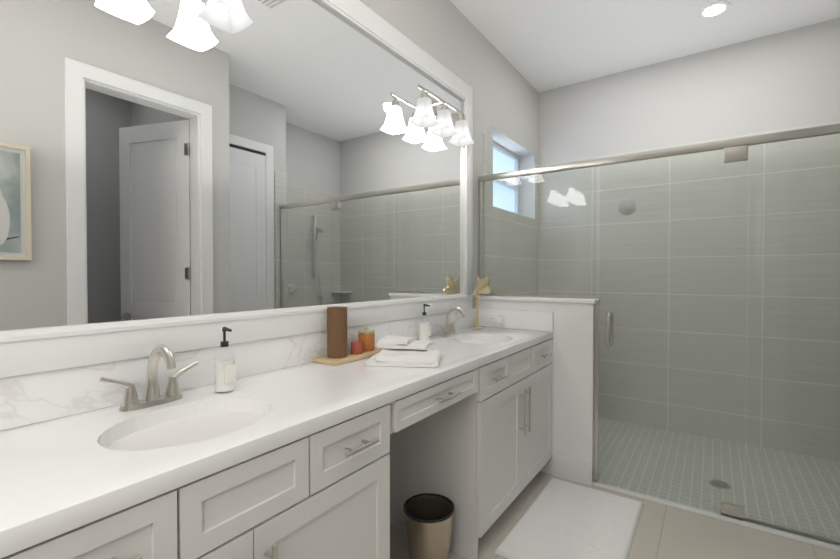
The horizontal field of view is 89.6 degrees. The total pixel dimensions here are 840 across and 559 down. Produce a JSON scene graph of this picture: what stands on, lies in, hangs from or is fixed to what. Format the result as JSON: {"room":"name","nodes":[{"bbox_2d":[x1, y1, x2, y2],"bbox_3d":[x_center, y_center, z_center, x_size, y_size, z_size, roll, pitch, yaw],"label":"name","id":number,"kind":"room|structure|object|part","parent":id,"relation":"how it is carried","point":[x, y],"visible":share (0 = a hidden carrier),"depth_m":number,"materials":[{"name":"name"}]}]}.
{"room":"bathroom","nodes":[
{"label":"bathroom","id":0,"kind":"room"},
{"bbox_2d":[360,0,537,307],"bbox_3d":[-0.450,-0.253,1.997,0.220,3.040,5.510,1,1,35],"label":"wall","id":1,"kind":"structure","parent":0,"point":[448,34],"depth_m":3.06,"materials":[{"name":"grey paint"}]},
{"bbox_2d":[0,0,473,377],"bbox_3d":[-0.314,-0.540,1.835,0.179,1.519,2.546,1,1,35],"label":"mirror","id":2,"kind":"object","parent":1,"relation":"attached to","point":[180,175],"visible":1,"depth_m":1.42,"materials":[{"name":"white mirror"}]},
{"bbox_2d":[165,0,252,33],"bbox_3d":[-0.751,-0.947,1.188,0.166,0.240,0.542,1,1,35],"label":"sconce","id":3,"kind":"object","parent":2,"relation":"attached to","point":[207,16],"depth_m":1.37,"materials":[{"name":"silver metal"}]},
{"bbox_3d":[-0.374,0.164,1.887,0.032,0.108,2.546,1,1,35],"label":"frame","id":4,"kind":"part","parent":2,"relation":"part of","materials":[{"name":"white wood"}]},
{"bbox_3d":[-0.374,-1.240,1.867,0.032,0.122,2.546,1,1,35],"label":"frame","id":5,"kind":"part","parent":2,"relation":"part of","materials":[{"name":"white wood"}]},
{"bbox_2d":[410,84,473,145],"bbox_3d":[0.126,-0.965,2.454,0.166,0.240,0.542,1,1,35],"label":"sconce","id":6,"kind":"object","parent":2,"relation":"attached to","point":[432,118],"depth_m":2.42,"materials":[{"name":"white glass"}]},
{"bbox_3d":[0.319,-0.548,2.877,0.032,1.289,0.112,1,1,35],"label":"frame","id":7,"kind":"part","parent":2,"relation":"part of","materials":[{"name":"white wood"}]},
{"bbox_2d":[0,308,475,430],"bbox_3d":[-0.353,0.281,1.930,0.019,0.125,2.618,1,1,35],"label":"backsplash","id":8,"kind":"structure","parent":1,"relation":"attached to","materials":[{"name":"stone"}]},
{"bbox_2d":[483,132,538,294],"bbox_3d":[0.806,0.078,3.613,0.010,2.333,1.170,1,1,35],"label":"shower wall tile","id":9,"kind":"structure","parent":1,"relation":"attached to","point":[488,140],"depth_m":3.49,"materials":[{"name":"grey tile"}]},
{"bbox_2d":[474,295,599,484],"bbox_3d":[0.765,0.686,2.857,0.812,1.138,0.157,1,1,35],"label":"wall","id":10,"kind":"structure","parent":0,"point":[573,379],"depth_m":2.66,"materials":[{"name":"white paint"}]},
{"bbox_2d":[488,313,504,324],"bbox_3d":[0.518,0.271,2.897,0.125,0.075,0.035,1,1,35],"label":"electrical outlet","id":11,"kind":"object","parent":10,"relation":"attached to","point":[496,318],"visible":1,"depth_m":2.90,"materials":[{"name":"white plastic"}]},
{"bbox_2d":[553,455,591,485],"bbox_3d":[0.951,1.193,2.650,0.238,0.130,0.013,1,1,35],"label":"baseboard","id":12,"kind":"structure","parent":10,"relation":"attached to","point":[572,470],"depth_m":2.64,"materials":[{"name":"white wood"}]},
{"bbox_2d":[594,303,599,481],"bbox_3d":[1.095,0.702,2.625,0.020,1.112,0.040,1,1,35],"label":"door frame","id":13,"kind":"structure","parent":10,"relation":"attached to","point":[596,399],"depth_m":2.61,"materials":[{"name":"silver metal"}]},
{"bbox_2d":[390,471,839,558],"bbox_3d":[0.989,1.310,1.022,3.720,0.060,5.510,1,1,35],"label":"floor","id":14,"kind":"structure","parent":0,"point":[664,531],"depth_m":2.07,"materials":[{"name":"tile"}]},
{"bbox_2d":[0,335,552,558],"bbox_3d":[-0.112,0.827,1.783,0.590,0.884,2.638,1,1,35],"label":"bathroom vanity","id":15,"kind":"object","parent":14,"relation":"on","point":[287,448],"depth_m":1.23,"materials":[{"name":"painted wood"},{"name":"white quartz"},{"name":"brushed nickel"}]},
{"bbox_3d":[-0.567,0.483,0.688,0.019,0.152,0.322,1,1,35],"label":"drawer","id":16,"kind":"part","parent":15,"relation":"part of","materials":[{"name":"white wood"}]},
{"bbox_3d":[-0.520,0.867,0.760,0.019,0.604,0.484,1,1,35],"label":"door","id":17,"kind":"part","parent":15,"relation":"part of","materials":[{"name":"white wood"}]},
{"bbox_3d":[-0.382,0.479,0.955,0.019,0.152,0.316,1,1,35],"label":"drawer","id":18,"kind":"part","parent":15,"relation":"part of","materials":[{"name":"white wood"}]},
{"bbox_3d":[-0.343,0.632,0.969,0.033,0.010,0.010,1,1,35],"label":"pull post","id":19,"kind":"part","parent":15,"relation":"part of","materials":[{"name":"silver metal"}]},
{"bbox_2d":[0,327,552,546],"bbox_3d":[-0.126,0.365,1.786,0.557,0.040,2.638,1,1,35],"label":"countertop","id":20,"kind":"structure","parent":15,"relation":"on","point":[57,470],"depth_m":1.01,"materials":[{"name":"white stone"}]},
{"bbox_2d":[96,344,199,410],"bbox_3d":[-0.722,0.267,1.177,0.152,0.174,0.254,1,1,35],"label":"faucet","id":21,"kind":"object","parent":20,"relation":"on","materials":[{"name":"silver metal"}]},
{"bbox_2d":[104,403,267,454],"bbox_3d":[-0.572,0.470,1.076,0.332,0.173,0.416,1,1,35],"label":"sink","id":22,"kind":"object","parent":20,"relation":"in","point":[147,438],"depth_m":1.12,"materials":[{"name":"white ceramic"}]},
{"bbox_2d":[213,327,235,391],"bbox_3d":[-0.614,0.250,1.333,0.067,0.203,0.064,1,1,35],"label":"soap bottle","id":23,"kind":"object","parent":20,"relation":"on","point":[225,374],"visible":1,"depth_m":1.31,"materials":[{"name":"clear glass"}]},
{"bbox_3d":[-0.616,0.179,1.333,0.008,0.032,0.008,1,1,35],"label":"stem","id":24,"kind":"part","parent":23,"relation":"part of","materials":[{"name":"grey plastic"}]},
{"bbox_3d":[-0.604,0.156,1.325,0.042,0.015,0.013,1,1,35],"label":"spout","id":25,"kind":"part","parent":23,"relation":"part of","materials":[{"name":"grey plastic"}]},
{"bbox_2d":[313,307,381,365],"bbox_3d":[-0.298,0.231,1.865,0.132,0.226,0.335,1,1,35],"label":"tray","id":26,"kind":"object","parent":20,"relation":"on","point":[362,347],"visible":1,"depth_m":1.77,"materials":[{"name":"beige wood"}]},
{"bbox_2d":[327,307,346,358],"bbox_3d":[-0.352,0.223,1.802,0.084,0.210,0.084,1,1,35],"label":"candle","id":27,"kind":"object","parent":26,"relation":"on","point":[336,316],"depth_m":1.77,"materials":[{"name":"brown wax"}]},
{"bbox_2d":[366,335,442,367],"bbox_3d":[-0.052,0.298,1.816,0.291,0.091,0.285,0,1,8],"label":"towel","id":28,"kind":"object","parent":20,"relation":"on","point":[411,352],"visible":1,"depth_m":1.74,"materials":[{"name":"white fabric"}]},
{"bbox_2d":[419,304,430,339],"bbox_3d":[0.025,0.236,2.344,0.067,0.203,0.064,1,1,35],"label":"soap bottle","id":29,"kind":"object","parent":20,"relation":"on","point":[424,331],"visible":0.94,"depth_m":2.32,"materials":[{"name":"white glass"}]},
{"bbox_2d":[436,307,467,334],"bbox_3d":[0.209,0.248,2.521,0.152,0.174,0.254,1,1,35],"label":"faucet","id":30,"kind":"object","parent":20,"relation":"on","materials":[{"name":"silver metal"}]},
{"bbox_2d":[471,276,491,328],"bbox_3d":[0.394,0.153,2.866,0.093,0.353,0.279,1,1,35],"label":"sculpture","id":31,"kind":"object","parent":20,"relation":"on","point":[482,287],"visible":1,"depth_m":2.88,"materials":[{"name":"beige"}]},
{"bbox_3d":[0.382,0.206,2.873,0.014,0.232,0.014,1,1,35],"label":"stem","id":32,"kind":"part","parent":31,"relation":"part of","materials":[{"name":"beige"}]},
{"bbox_3d":[0.394,0.206,2.868,0.014,0.232,0.014,1,1,35],"label":"stem","id":33,"kind":"part","parent":31,"relation":"part of","materials":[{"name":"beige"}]},
{"bbox_2d":[460,335,503,342],"bbox_3d":[0.359,0.451,2.419,0.332,0.173,0.416,1,1,35],"label":"sink","id":34,"kind":"object","parent":20,"relation":"in","point":[475,338],"depth_m":2.57,"materials":[{"name":"white ceramic"}]},
{"bbox_3d":[-0.242,0.862,1.161,0.019,0.604,0.486,1,1,35],"label":"door","id":35,"kind":"part","parent":15,"relation":"part of","materials":[{"name":"white wood"}]},
{"bbox_3d":[-0.196,0.476,1.222,0.019,0.152,0.323,1,1,35],"label":"drawer","id":36,"kind":"part","parent":15,"relation":"part of","materials":[{"name":"white wood"}]},
{"bbox_3d":[0.038,1.211,2.057,0.532,0.110,0.019,1,1,35],"label":"leg","id":37,"kind":"part","parent":15,"relation":"part of","materials":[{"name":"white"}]},
{"bbox_3d":[0.081,0.444,1.621,0.019,0.100,0.583,1,1,35],"label":"drawer","id":38,"kind":"part","parent":15,"relation":"part of","materials":[{"name":"white wood"}]},
{"bbox_3d":[0.354,0.465,2.017,0.019,0.152,0.324,1,1,35],"label":"drawer","id":39,"kind":"part","parent":15,"relation":"part of","materials":[{"name":"white wood"}]},
{"bbox_3d":[0.402,0.849,2.090,0.019,0.604,0.490,1,1,35],"label":"door","id":40,"kind":"part","parent":15,"relation":"part of","materials":[{"name":"white wood"}]},
{"bbox_3d":[0.542,0.461,2.287,0.019,0.152,0.322,1,1,35],"label":"drawer","id":41,"kind":"part","parent":15,"relation":"part of","materials":[{"name":"white wood"}]},
{"bbox_3d":[0.692,0.843,2.509,0.019,0.604,0.524,1,1,35],"label":"door","id":42,"kind":"part","parent":15,"relation":"part of","materials":[{"name":"white wood"}]},
{"bbox_3d":[0.739,0.457,2.571,0.019,0.152,0.358,1,1,35],"label":"drawer","id":43,"kind":"part","parent":15,"relation":"part of","materials":[{"name":"white wood"}]},
{"bbox_2d":[403,493,454,558],"bbox_3d":[0.040,1.135,1.871,0.226,0.266,0.226,1,1,35],"label":"trash can","id":44,"kind":"object","parent":14,"relation":"on","point":[429,519],"visible":0.98,"depth_m":1.81,"materials":[{"name":"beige metal"}]},
{"bbox_2d":[494,478,643,558],"bbox_3d":[0.796,1.250,2.161,0.515,0.027,0.845,1,1,35],"label":"bath mat","id":45,"kind":"object","parent":14,"relation":"on","point":[559,519],"visible":1,"depth_m":2.12,"materials":[{"name":"white fabric"}]},
{"bbox_2d":[593,481,839,550],"bbox_3d":[1.677,1.258,2.181,1.490,0.012,0.020,1,1,35],"label":"threshold","id":46,"kind":"object","parent":14,"relation":"on","point":[796,537],"visible":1,"depth_m":2.23,"materials":[{"name":"white stone"}]},
{"bbox_2d":[479,124,839,543],"bbox_3d":[1.371,0.256,2.427,2.285,1.986,0.129,1,1,35],"label":"glass","id":47,"kind":"object","parent":46,"relation":"on","point":[735,150],"visible":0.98,"depth_m":2.31,"materials":[{"name":"clear glass"}]},
{"bbox_3d":[0.766,-0.300,2.839,0.788,0.806,0.010,1,1,35],"label":"panel","id":48,"kind":"part","parent":47,"relation":"part of","materials":[{"name":"clear glass"}]},
{"bbox_3d":[1.177,0.303,2.605,0.019,0.209,0.060,1,1,35],"label":"handle","id":49,"kind":"part","parent":47,"relation":"part of","materials":[{"name":"silver metal"}]},
{"bbox_3d":[1.402,0.273,2.406,0.718,1.932,0.010,1,1,35],"label":"door","id":50,"kind":"part","parent":47,"relation":"part of","materials":[{"name":"clear glass"}]},
{"bbox_3d":[2.001,0.277,1.991,0.728,1.936,0.010,1,1,35],"label":"panel","id":51,"kind":"part","parent":47,"relation":"part of","materials":[{"name":"clear glass"}]},
{"bbox_2d":[598,418,839,546],"bbox_3d":[1.884,1.252,2.822,2.680,0.006,1.270,1,1,35],"label":"mosaic shower floor","id":52,"kind":"structure","parent":14,"relation":"on","point":[700,445],"depth_m":2.70,"materials":[{"name":"grey tile"}]},
{"bbox_2d":[709,479,730,488],"bbox_3d":[1.829,1.249,2.586,0.110,0.006,0.110,1,1,35],"label":"shower drain","id":53,"kind":"object","parent":52,"relation":"on","point":[713,482],"depth_m":2.58,"materials":[{"name":"silver metal"}]},
{"bbox_2d":[450,0,839,91],"bbox_3d":[0.989,-1.789,0.979,3.720,0.060,5.510,1,1,35],"label":"ceiling","id":54,"kind":"structure","parent":0,"point":[541,45],"depth_m":3.02,"materials":[{"name":"white paint"}]},
{"bbox_2d":[699,1,729,17],"bbox_3d":[1.942,-1.779,2.794,0.170,0.010,0.170,1,1,35],"label":"recessed light","id":55,"kind":"object","parent":54,"relation":"in","point":[714,9],"visible":1,"depth_m":2.78,"materials":[{"name":"white paint"}]},
{"bbox_2d":[538,18,839,165],"bbox_3d":[2.334,-0.272,3.346,2.820,3.040,0.120,1,1,35],"label":"wall","id":56,"kind":"structure","parent":0,"point":[789,79],"depth_m":3.34,"materials":[{"name":"grey paint"}]},
{"bbox_2d":[539,121,839,460],"bbox_3d":[2.248,0.082,3.332,2.700,2.333,0.010,1,1,35],"label":"shower wall tile","id":57,"kind":"structure","parent":56,"relation":"attached to","point":[747,421],"depth_m":3.29,"materials":[{"name":"grey tile"}]},
{"bbox_2d":[618,199,635,214],"bbox_3d":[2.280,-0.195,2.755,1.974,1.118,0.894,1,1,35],"label":"shower fixture","id":58,"kind":"object","parent":57,"relation":"attached to","point":[626,203],"depth_m":3.63,"materials":[{"name":"silver metal"}]},
{"bbox_3d":[0.723,0.340,3.699,0.220,1.807,0.930,1,1,35],"label":"wall","id":59,"kind":"structure","parent":0,"visible":0},
{"bbox_2d":[493,142,518,213],"bbox_3d":[0.674,-0.873,3.716,0.060,0.600,0.928,1,1,35],"label":"window","id":60,"kind":"structure","parent":59,"relation":"in","point":[502,163],"depth_m":3.88,"materials":[{"name":"white"}]},
{"bbox_3d":[0.670,-1.156,3.715,0.050,0.034,0.928,1,1,35],"label":"window frame","id":61,"kind":"part","parent":60,"relation":"part of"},
{"bbox_3d":[0.674,-0.869,3.716,0.060,0.040,0.860,1,1,35],"label":"frame","id":62,"kind":"part","parent":60,"relation":"part of","materials":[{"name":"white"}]},
{"bbox_3d":[0.924,-0.874,4.086,0.050,0.540,0.034,1,1,35],"label":"frame","id":63,"kind":"part","parent":60,"relation":"part of","materials":[{"name":"white"}]}
]}

